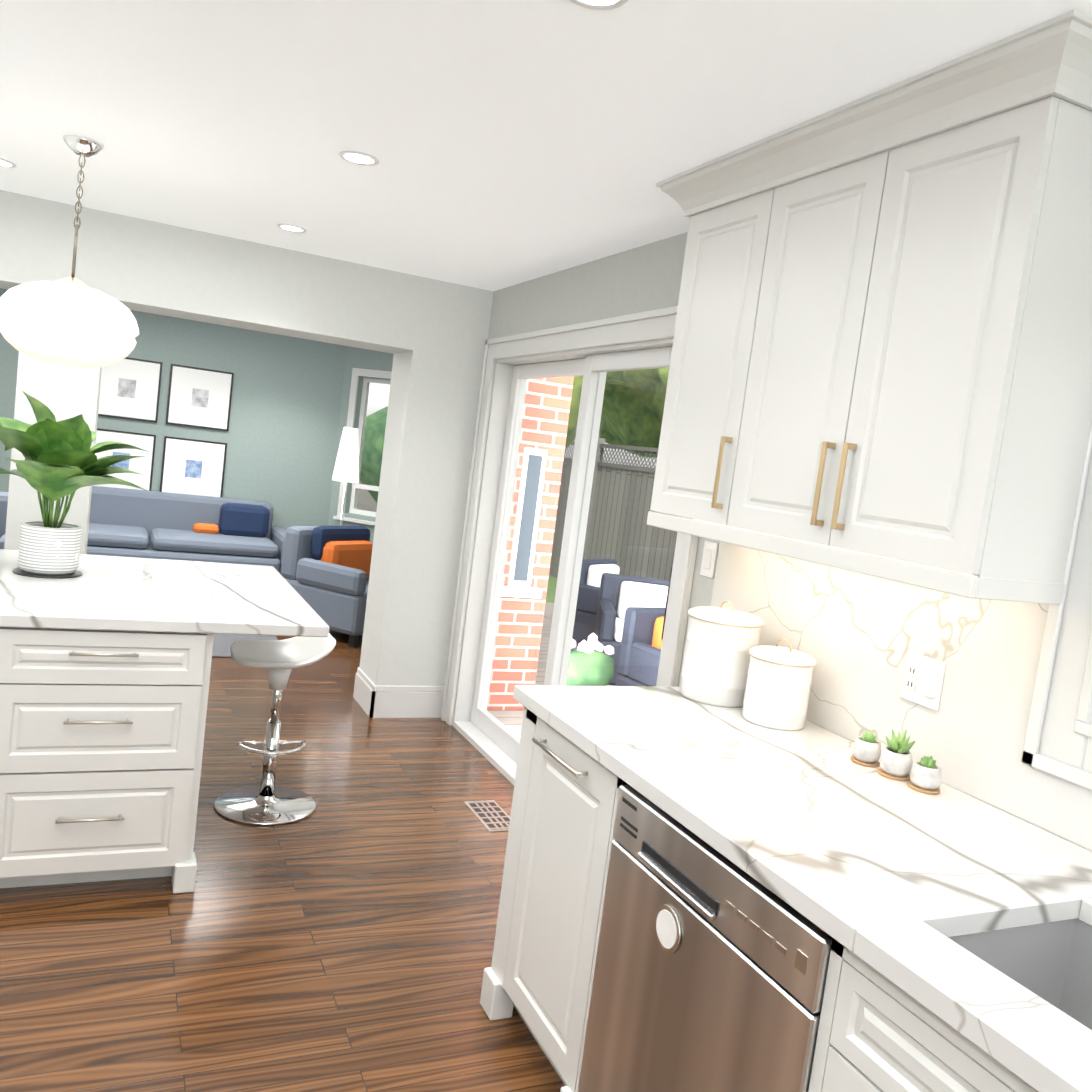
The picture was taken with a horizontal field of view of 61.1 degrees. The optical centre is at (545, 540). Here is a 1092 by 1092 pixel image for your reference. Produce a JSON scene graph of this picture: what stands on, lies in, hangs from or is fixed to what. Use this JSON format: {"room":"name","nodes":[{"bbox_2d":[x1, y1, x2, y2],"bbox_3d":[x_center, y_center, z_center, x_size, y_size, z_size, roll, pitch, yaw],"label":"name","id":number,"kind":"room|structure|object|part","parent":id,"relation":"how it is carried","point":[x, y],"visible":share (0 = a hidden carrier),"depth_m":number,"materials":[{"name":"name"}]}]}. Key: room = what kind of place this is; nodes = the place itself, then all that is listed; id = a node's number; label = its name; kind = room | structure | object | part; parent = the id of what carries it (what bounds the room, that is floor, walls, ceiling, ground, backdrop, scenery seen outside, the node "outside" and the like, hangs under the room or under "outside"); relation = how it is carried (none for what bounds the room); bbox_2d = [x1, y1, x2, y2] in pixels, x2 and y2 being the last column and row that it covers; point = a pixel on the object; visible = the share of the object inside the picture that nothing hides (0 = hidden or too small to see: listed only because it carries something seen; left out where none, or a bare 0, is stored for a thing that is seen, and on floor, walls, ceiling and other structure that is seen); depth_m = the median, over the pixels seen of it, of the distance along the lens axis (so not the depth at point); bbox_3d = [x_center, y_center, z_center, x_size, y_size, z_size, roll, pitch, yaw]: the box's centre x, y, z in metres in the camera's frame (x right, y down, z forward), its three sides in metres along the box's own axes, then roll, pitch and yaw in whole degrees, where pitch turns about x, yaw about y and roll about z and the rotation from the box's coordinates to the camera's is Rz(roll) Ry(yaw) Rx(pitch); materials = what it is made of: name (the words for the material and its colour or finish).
{"room":"kitchen","nodes":[
{"label":"kitchen","id":0,"kind":"room"},
{"bbox_2d":[0,288,393,543],"bbox_3d":[-3.689,-0.680,6.303,6.461,2.460,4.000,5,6,-25],"label":"wall","id":1,"kind":"structure","parent":0,"point":[281,437],"depth_m":8.72,"materials":[{"name":"paint"}]},
{"bbox_2d":[92,428,155,490],"bbox_3d":[-3.787,-0.702,8.234,0.540,0.540,0.028,5,6,-25],"label":"picture frame","id":2,"kind":"object","parent":1,"relation":"attached to","point":[145,463],"visible":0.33,"depth_m":8.26,"materials":[{"name":"black"}]},
{"bbox_2d":[98,357,162,422],"bbox_3d":[-3.705,-1.344,8.177,0.540,0.540,0.028,5,6,-25],"label":"picture frame","id":3,"kind":"object","parent":1,"relation":"attached to","point":[130,388],"visible":0.76,"depth_m":8.18,"materials":[{"name":"black"}]},
{"bbox_2d":[159,436,226,496],"bbox_3d":[-3.236,-0.655,8.493,0.540,0.540,0.028,5,6,-25],"label":"picture frame","id":4,"kind":"object","parent":1,"relation":"attached to","point":[193,467],"visible":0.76,"depth_m":8.48,"materials":[{"name":"black"}]},
{"bbox_2d":[166,364,233,430],"bbox_3d":[-3.155,-1.297,8.436,0.540,0.540,0.028,5,6,-25],"label":"picture frame","id":5,"kind":"object","parent":1,"relation":"attached to","point":[199,397],"visible":0.93,"depth_m":8.42,"materials":[{"name":"black"}]},
{"bbox_2d":[333,368,391,525],"bbox_3d":[-1.667,-0.894,8.923,0.610,1.470,0.180,9,5,20],"label":"living room window","id":6,"kind":"structure","parent":1,"relation":"in","point":[367,380],"depth_m":8.98,"materials":[{"name":"white"}]},
{"bbox_2d":[0,190,492,685],"bbox_3d":[-3.135,-0.430,4.263,5.770,2.460,0.400,5,6,-25],"label":"wall","id":7,"kind":"structure","parent":0,"point":[430,334],"depth_m":4.93,"materials":[{"name":"paint"}]},
{"bbox_2d":[353,667,372,714],"bbox_3d":[-1.065,0.881,5.407,0.018,0.185,0.390,5,6,-25],"label":"baseboard","id":8,"kind":"structure","parent":7,"relation":"attached to","point":[362,686],"depth_m":5.41,"materials":[{"name":"white wood"}]},
{"bbox_2d":[368,683,444,717],"bbox_3d":[-0.785,0.925,5.303,0.441,0.185,0.020,5,6,-25],"label":"baseboard","id":9,"kind":"structure","parent":7,"relation":"attached to","point":[380,701],"depth_m":5.29,"materials":[{"name":"white wood"}]},
{"bbox_2d":[0,630,564,1091],"bbox_3d":[-2.128,1.107,2.729,6.520,0.060,12.200,5,6,-25],"label":"floor","id":10,"kind":"structure","parent":0,"point":[342,938],"depth_m":2.83,"materials":[{"name":"brown wood"}]},
{"bbox_2d":[0,492,7,548],"bbox_3d":[-3.959,0.115,6.073,0.940,0.860,0.900,5,6,-25],"label":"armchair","id":11,"kind":"object","parent":10,"relation":"on","point":[3,504],"visible":0.06,"depth_m":6.40,"materials":[{"name":"fabric"}]},
{"bbox_2d":[0,627,213,893],"bbox_3d":[-1.675,0.627,3.477,0.630,0.872,1.260,5,6,-25],"label":"base cabinet","id":12,"kind":"object","parent":10,"relation":"on","point":[102,732],"depth_m":2.91,"materials":[{"name":"white wood"}]},
{"bbox_2d":[0,549,328,636],"bbox_3d":[-1.792,0.158,3.355,1.747,0.040,1.300,5,6,-25],"label":"countertop","id":13,"kind":"structure","parent":12,"relation":"on","point":[115,593],"depth_m":3.21,"materials":[{"name":"stone"}]},
{"bbox_2d":[0,392,148,578],"bbox_3d":[-1.842,-0.213,3.467,0.666,0.660,0.688,5,6,-25],"label":"potted plant","id":14,"kind":"object","parent":13,"relation":"on","point":[61,460],"visible":1,"depth_m":3.35,"materials":[{"name":"green plant"}]},
{"bbox_2d":[87,486,285,574],"bbox_3d":[-3.409,0.028,7.960,2.360,0.840,0.930,5,6,-25],"label":"sofa","id":15,"kind":"object","parent":10,"relation":"on","point":[123,522],"visible":0.58,"depth_m":8.03,"materials":[{"name":"fabric"}]},
{"bbox_2d":[212,634,277,657],"bbox_3d":[-2.815,0.630,6.728,1.600,0.012,1.700,5,6,-25],"label":"rug","id":16,"kind":"object","parent":10,"relation":"on","point":[222,643],"depth_m":6.57,"materials":[{"name":"grey fabric"}]},
{"bbox_2d":[214,633,335,825],"bbox_3d":[-1.117,0.739,3.804,0.410,0.731,0.414,5,6,-25],"label":"stool","id":17,"kind":"object","parent":10,"relation":"on","point":[267,801],"visible":0.96,"depth_m":3.79,"materials":[{"name":"silver metal"}]},
{"bbox_3d":[-1.074,0.438,3.780,0.401,0.137,0.423,5,6,-25],"label":"seat","id":18,"kind":"part","parent":17,"relation":"part of","materials":[{"name":"white plastic"}]},
{"bbox_2d":[281,526,372,647],"bbox_3d":[-1.524,0.322,7.384,0.840,0.830,0.880,10,6,30],"label":"armchair","id":19,"kind":"object","parent":10,"relation":"on","point":[325,571],"visible":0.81,"depth_m":7.08,"materials":[{"name":"fabric"}]},
{"bbox_2d":[332,427,358,525],"bbox_3d":[-1.771,-0.164,7.999,0.260,1.620,0.260,5,6,-25],"label":"floor lamp","id":20,"kind":"object","parent":10,"relation":"on","point":[346,469],"visible":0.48,"depth_m":7.88,"materials":[{"name":"white fabric"}]},
{"bbox_2d":[465,800,509,831],"bbox_3d":[-0.235,1.197,4.030,0.145,0.005,0.320,5,6,-25],"label":"floor vent","id":21,"kind":"object","parent":10,"relation":"in","point":[492,815],"visible":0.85,"depth_m":4.03,"materials":[{"name":"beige metal"}]},
{"bbox_2d":[480,707,607,1091],"bbox_3d":[0.327,0.958,2.508,0.720,0.884,0.565,5,6,-25],"label":"base cabinet","id":22,"kind":"object","parent":10,"relation":"on","point":[560,792],"depth_m":2.36,"materials":[{"name":"white wood"}]},
{"bbox_2d":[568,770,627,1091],"bbox_3d":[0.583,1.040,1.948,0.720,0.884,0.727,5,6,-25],"label":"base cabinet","id":23,"kind":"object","parent":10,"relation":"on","point":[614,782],"depth_m":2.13,"materials":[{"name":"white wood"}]},
{"bbox_2d":[578,785,832,1091],"bbox_3d":[0.524,1.041,1.923,0.646,0.872,0.669,5,6,-25],"label":"dishwasher","id":24,"kind":"object","parent":10,"relation":"on","point":[711,969],"visible":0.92,"depth_m":1.76,"materials":[{"name":"silver metal"}]},
{"bbox_2d":[808,939,1036,1091],"bbox_3d":[0.922,1.148,1.208,0.720,0.884,0.970,5,6,-25],"label":"base cabinet","id":25,"kind":"object","parent":10,"relation":"on","point":[878,1032],"depth_m":1.35,"materials":[{"name":"white wood"}]},
{"bbox_2d":[513,542,1091,1091],"bbox_3d":[0.882,0.388,1.450,0.778,0.555,3.240,5,6,-25],"label":"countertop","id":26,"kind":"structure","parent":25,"relation":"on","point":[897,884],"depth_m":2.00,"materials":[{"name":"stone"}]},
{"bbox_2d":[679,601,763,707],"bbox_3d":[0.516,0.321,2.726,0.224,0.292,0.224,5,6,-25],"label":"canister","id":27,"kind":"object","parent":26,"relation":"on","point":[720,642],"visible":0.92,"depth_m":2.64,"materials":[{"name":"white ceramic"}]},
{"bbox_2d":[742,639,815,730],"bbox_3d":[0.639,0.384,2.536,0.181,0.232,0.181,5,6,-25],"label":"canister","id":28,"kind":"object","parent":26,"relation":"on","point":[778,687],"visible":1,"depth_m":2.47,"materials":[{"name":"white ceramic"}]},
{"bbox_2d":[850,731,880,766],"bbox_3d":[0.786,0.505,2.261,0.069,0.078,0.069,5,6,-25],"label":"succulent","id":29,"kind":"object","parent":26,"relation":"on","point":[866,749],"visible":0.98,"depth_m":2.24,"materials":[{"name":"white ceramic"}]},
{"bbox_2d":[878,729,915,780],"bbox_3d":[0.829,0.500,2.180,0.076,0.112,0.076,5,6,-25],"label":"succulent","id":30,"kind":"object","parent":26,"relation":"on","point":[896,761],"visible":0.96,"depth_m":2.16,"materials":[{"name":"white ceramic"}]},
{"bbox_2d":[900,651,945,710],"bbox_3d":[0.914,0.341,2.251,0.010,0.118,0.118,5,6,-25],"label":"electrical outlet plate","id":31,"kind":"object","parent":26,"relation":"attached to","point":[922,680],"visible":1,"depth_m":2.25,"materials":[{"name":"white plastic"}]},
{"bbox_2d":[908,756,941,794],"bbox_3d":[0.867,0.529,2.107,0.069,0.078,0.069,5,6,-25],"label":"succulent","id":32,"kind":"object","parent":26,"relation":"on","point":[925,776],"visible":1,"depth_m":2.09,"materials":[{"name":"white ceramic"}]},
{"bbox_2d":[949,919,1091,1029],"bbox_3d":[0.908,0.809,1.168,0.404,0.220,0.844,5,6,-25],"label":"sink","id":33,"kind":"object","parent":26,"relation":"in","point":[1050,963],"visible":0.12,"depth_m":1.59,"materials":[{"name":"silver metal"}]},
{"bbox_2d":[0,0,1091,290],"bbox_3d":[-1.813,-1.394,2.508,6.520,0.080,12.200,5,6,-25],"label":"ceiling","id":34,"kind":"structure","parent":0,"point":[508,142],"depth_m":2.49,"materials":[{"name":"white paint"}]},
{"bbox_2d":[0,158,16,167],"bbox_3d":[-2.165,-1.495,3.653,0.130,0.007,0.130,5,6,-25],"label":"recessed light","id":35,"kind":"object","parent":34,"relation":"in","point":[6,163],"visible":0.96,"depth_m":3.67,"materials":[{"name":"white plastic"}]},
{"bbox_2d":[0,135,138,367],"bbox_3d":[-1.662,-1.004,3.261,0.456,0.782,0.456,5,6,-25],"label":"pendant lamp","id":36,"kind":"object","parent":34,"relation":"hanging from","point":[72,321],"visible":1,"depth_m":3.14,"materials":[{"name":"white glass"}]},
{"bbox_2d":[277,224,306,232],"bbox_3d":[-1.152,-1.415,4.194,0.130,0.007,0.130,5,6,-25],"label":"recessed light","id":37,"kind":"object","parent":34,"relation":"in","point":[292,228],"visible":0.98,"depth_m":4.19,"materials":[{"name":"white plastic"}]},
{"bbox_2d":[339,151,378,165],"bbox_3d":[-0.607,-1.241,3.005,0.130,0.007,0.130,5,6,-25],"label":"recessed light","id":38,"kind":"object","parent":34,"relation":"in","point":[359,158],"visible":1,"depth_m":3.00,"materials":[{"name":"white plastic"}]},
{"bbox_2d":[570,0,627,9],"bbox_3d":[0.095,-1.042,1.758,0.130,0.007,0.130,5,6,-25],"label":"recessed light","id":39,"kind":"object","parent":34,"relation":"in","point":[601,4],"visible":1,"depth_m":1.80,"materials":[{"name":"white plastic"}]},
{"bbox_2d":[452,232,1091,851],"bbox_3d":[1.188,0.318,1.968,0.200,2.460,8.300,5,6,-25],"label":"wall","id":40,"kind":"structure","parent":0,"point":[642,278],"depth_m":3.98,"materials":[{"name":"paint"}]},
{"bbox_2d":[441,306,698,784],"bbox_3d":[0.097,0.118,4.274,0.224,2.180,2.270,5,6,-25],"label":"door frame","id":41,"kind":"structure","parent":40,"relation":"attached to","point":[650,326],"depth_m":5.10,"materials":[{"name":"white wood"}]},
{"bbox_2d":[471,346,676,761],"bbox_3d":[0.088,0.165,4.277,0.132,2.025,2.020,5,6,-25],"label":"sliding door","id":42,"kind":"structure","parent":40,"relation":"in","point":[593,370],"depth_m":4.26,"materials":[{"name":"clear glass"}]},
{"bbox_2d":[648,177,766,528],"bbox_3d":[0.596,-0.517,2.762,0.277,0.935,0.412,5,6,-25],"label":"upper cabinet","id":43,"kind":"object","parent":40,"relation":"attached to","point":[722,244],"depth_m":2.71,"materials":[{"name":"white wood"}]},
{"bbox_2d":[694,519,970,574],"bbox_3d":[0.692,0.005,2.414,0.035,0.010,1.055,5,6,-25],"label":"under-cabinet light","id":44,"kind":"object","parent":43,"relation":"attached to","point":[854,551],"depth_m":2.17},
{"bbox_2d":[700,540,717,578],"bbox_3d":[0.549,0.064,3.125,0.010,0.120,0.075,5,6,-25],"label":"switch plate","id":45,"kind":"object","parent":40,"relation":"attached to","point":[709,559],"visible":1,"depth_m":3.12,"materials":[{"name":"white plastic"}]},
{"bbox_2d":[719,73,1091,592],"bbox_3d":[0.851,-0.436,2.205,0.277,0.935,0.823,5,6,-25],"label":"upper cabinet","id":46,"kind":"object","parent":40,"relation":"attached to","point":[883,339],"depth_m":1.95,"materials":[{"name":"white wood"}]},
{"bbox_2d":[1021,420,1091,789],"bbox_3d":[1.480,0.004,1.246,0.134,1.180,1.590,5,6,-25],"label":"window","id":47,"kind":"structure","parent":40,"relation":"in","point":[1058,741],"depth_m":1.91,"materials":[{"name":"white"}]},
{"label":"outside","id":48,"kind":"structure","parent":0,"visible":0},
{"bbox_2d":[545,575,556,602],"bbox_3d":[14.874,2.196,16.992,37.530,0.100,42.000,5,6,-25],"label":"ground","id":49,"kind":"structure","parent":48,"point":[551,599],"depth_m":12.59,"materials":[{"name":"green plant"}]},
{"bbox_2d":[360,406,387,501],"label":"garden plants","id":50,"kind":"object","parent":49,"relation":"on","point":[378,442],"depth_m":12.50,"materials":[{"name":"green plant"}]},
{"bbox_2d":[356,437,676,580],"bbox_3d":[1.374,0.220,7.297,3.540,2.130,32.180,5,6,-25],"label":"fence","id":51,"kind":"object","parent":49,"relation":"on","point":[604,486],"depth_m":12.26,"materials":[{"name":"grey wood"}]},
{"bbox_2d":[487,376,573,709],"bbox_3d":[0.993,-1.132,3.442,0.475,5.380,11.500,5,6,-25],"label":"brick wall","id":52,"kind":"structure","parent":49,"relation":"on","point":[534,551],"depth_m":5.74,"materials":[{"name":"orange"}]},
{"bbox_2d":[487,602,614,737],"bbox_3d":[0.600,1.185,6.596,2.665,0.149,7.500,5,6,-25],"label":"deck","id":53,"kind":"object","parent":49,"relation":"on","point":[501,714],"depth_m":6.97,"materials":[{"name":"beige stone"}]},
{"bbox_2d":[566,633,613,685],"bbox_3d":[0.188,0.850,5.369,0.380,0.624,0.397,5,6,-25],"label":"flowerpot","id":54,"kind":"object","parent":53,"relation":"on","point":[599,656],"depth_m":5.24,"materials":[{"name":"green ceramic"}]},
{"bbox_2d":[572,558,668,685],"bbox_3d":[1.113,0.819,6.314,1.670,0.750,4.870,5,6,-25],"label":"outdoor sofa","id":55,"kind":"object","parent":53,"relation":"on","point":[623,585],"depth_m":7.18,"materials":[{"name":"navy blue fabric"},{"name":"white fabric"},{"name":"orange fabric"}]},
{"bbox_2d":[565,376,582,448],"label":"garden plants","id":56,"kind":"object","parent":49,"relation":"on","point":[574,410],"depth_m":11.68,"materials":[{"name":"green plant"}]},
{"bbox_2d":[599,368,668,457],"label":"garden plants","id":57,"kind":"object","parent":49,"relation":"on","point":[619,426],"depth_m":18.61,"materials":[{"name":"green plant"}]}
]}

